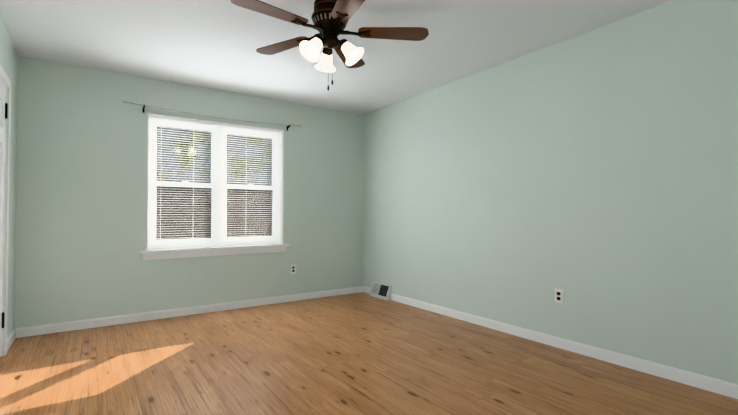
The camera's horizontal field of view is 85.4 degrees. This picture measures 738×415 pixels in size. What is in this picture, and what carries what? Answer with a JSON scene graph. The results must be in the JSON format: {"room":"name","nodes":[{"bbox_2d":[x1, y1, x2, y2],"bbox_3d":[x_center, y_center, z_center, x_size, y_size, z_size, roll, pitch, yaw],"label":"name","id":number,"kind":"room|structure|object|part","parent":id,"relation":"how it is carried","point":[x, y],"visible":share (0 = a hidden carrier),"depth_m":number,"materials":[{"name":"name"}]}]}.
{"room":"empty bedroom","nodes":[
{"label":"empty bedroom","id":0,"kind":"room"},
{"bbox_2d":[0,18,17,337],"bbox_3d":[-1.617,-0.139,1.251,0.150,2.440,5.250,1,-1,-35],"label":"wall","id":1,"kind":"structure","parent":0,"point":[8,58],"depth_m":3.27,"materials":[{"name":"green paint"}]},
{"bbox_2d":[0,81,7,356],"bbox_3d":[-2.498,0.098,2.679,0.104,2.003,0.828,1,-1,-35],"label":"door","id":2,"kind":"structure","parent":1,"relation":"in","point":[3,109],"depth_m":2.94,"materials":[{"name":"white paint"}]},
{"bbox_2d":[0,64,10,356],"bbox_3d":[-2.559,0.056,2.627,0.167,2.102,0.988,1,-1,-35],"label":"door frame","id":3,"kind":"structure","parent":1,"relation":"attached to","point":[5,80],"depth_m":3.01,"materials":[{"name":"white paint"}]},
{"bbox_2d":[7,328,18,350],"bbox_3d":[-2.904,1.075,3.235,0.016,0.082,0.422,1,-1,-35],"label":"baseboard","id":4,"kind":"structure","parent":1,"relation":"attached to","point":[14,334],"depth_m":3.29,"materials":[{"name":"white paint"}]},
{"bbox_2d":[14,56,362,327],"bbox_3d":[-1.605,-0.081,4.541,3.910,2.440,0.150,1,-1,-35],"label":"wall","id":5,"kind":"structure","parent":0,"point":[81,201],"depth_m":3.93,"materials":[{"name":"green paint"}]},
{"bbox_2d":[19,286,362,337],"bbox_3d":[-1.577,1.096,4.440,3.570,0.082,0.019,1,-1,-35],"label":"baseboard","id":6,"kind":"structure","parent":5,"relation":"attached to","point":[138,317],"depth_m":4.12,"materials":[{"name":"white paint"}]},
{"bbox_2d":[123,100,300,130],"bbox_3d":[-1.621,-0.984,4.413,1.864,0.081,0.068,1,-1,-35],"label":"curtain rod","id":7,"kind":"object","parent":5,"relation":"attached to","point":[207,116],"visible":1,"depth_m":4.29,"materials":[{"name":"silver metal"}]},
{"bbox_2d":[140,112,288,259],"bbox_3d":[-1.663,-0.212,4.478,1.570,1.484,0.192,1,-1,-35],"label":"window","id":8,"kind":"structure","parent":5,"relation":"in","point":[277,227],"depth_m":4.49,"materials":[{"name":"white paint"}]},
{"bbox_3d":[-1.700,-0.255,4.533,1.272,1.204,0.032,1,-1,-35],"label":"glass","id":9,"kind":"part","parent":8,"relation":"part of","materials":[{"name":"clear glass"}]},
{"bbox_2d":[148,115,281,248],"bbox_3d":[-1.655,-0.255,4.468,1.424,1.364,0.033,1,-1,-35],"label":"window blinds","id":10,"kind":"object","parent":8,"relation":"attached to","point":[207,124],"visible":0.88,"depth_m":4.41,"materials":[{"name":"white plastic"}]},
{"bbox_2d":[291,264,295,273],"bbox_3d":[-0.926,0.755,4.898,0.070,0.114,0.008,1,-1,-35],"label":"outlet","id":11,"kind":"object","parent":5,"relation":"attached to","point":[293,268],"visible":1,"depth_m":4.90,"materials":[{"name":"white plastic"}]},
{"bbox_2d":[0,0,671,114],"bbox_3d":[-0.070,-1.400,2.342,3.910,0.120,5.550,1,-1,-35],"label":"ceiling","id":12,"kind":"structure","parent":0,"point":[213,44],"depth_m":3.16,"materials":[{"name":"white paint"}]},
{"bbox_2d":[231,0,428,90],"bbox_3d":[-0.279,-1.051,2.587,1.228,0.568,1.247,1,-1,-35],"label":"ceiling fan","id":13,"kind":"object","parent":12,"relation":"hanging from","point":[330,19],"visible":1,"depth_m":2.57,"materials":[{"name":"brown wood"}]},
{"bbox_2d":[0,292,737,414],"bbox_3d":[-0.070,1.160,2.297,3.910,0.120,5.550,1,-1,-35],"label":"floor","id":14,"kind":"structure","parent":0,"point":[362,353],"depth_m":2.70,"materials":[{"name":"brown wood"}]},
{"bbox_2d":[363,0,737,383],"bbox_3d":[1.477,-0.101,3.388,0.150,2.440,5.250,1,-1,-35],"label":"wall","id":15,"kind":"structure","parent":0,"point":[593,174],"depth_m":3.02,"materials":[{"name":"green paint"}]},
{"bbox_2d":[369,281,391,299],"bbox_3d":[0.143,1.056,5.102,0.072,0.185,0.380,1,-1,-35],"label":"air vent","id":16,"kind":"object","parent":15,"relation":"in","point":[380,290],"visible":1,"depth_m":5.07,"materials":[{"name":"white metal"}]},
{"bbox_2d":[363,286,737,398],"bbox_3d":[1.409,1.077,3.321,0.019,0.082,5.253,1,-1,-35],"label":"baseboard","id":17,"kind":"structure","parent":15,"relation":"attached to","point":[721,387],"depth_m":2.95,"materials":[{"name":"white paint"}]},
{"bbox_2d":[554,288,562,303],"bbox_3d":[1.511,0.705,3.184,0.008,0.114,0.070,1,-1,-35],"label":"outlet","id":18,"kind":"object","parent":15,"relation":"attached to","point":[558,295],"visible":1,"depth_m":3.18,"materials":[{"name":"white plastic"}]},
{"label":"outside","id":19,"kind":"structure","parent":0,"visible":0},
{"bbox_2d":[156,126,272,239],"bbox_3d":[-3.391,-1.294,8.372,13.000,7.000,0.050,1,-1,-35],"label":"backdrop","id":20,"kind":"structure","parent":19,"point":[263,160],"depth_m":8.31,"materials":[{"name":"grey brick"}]}
]}

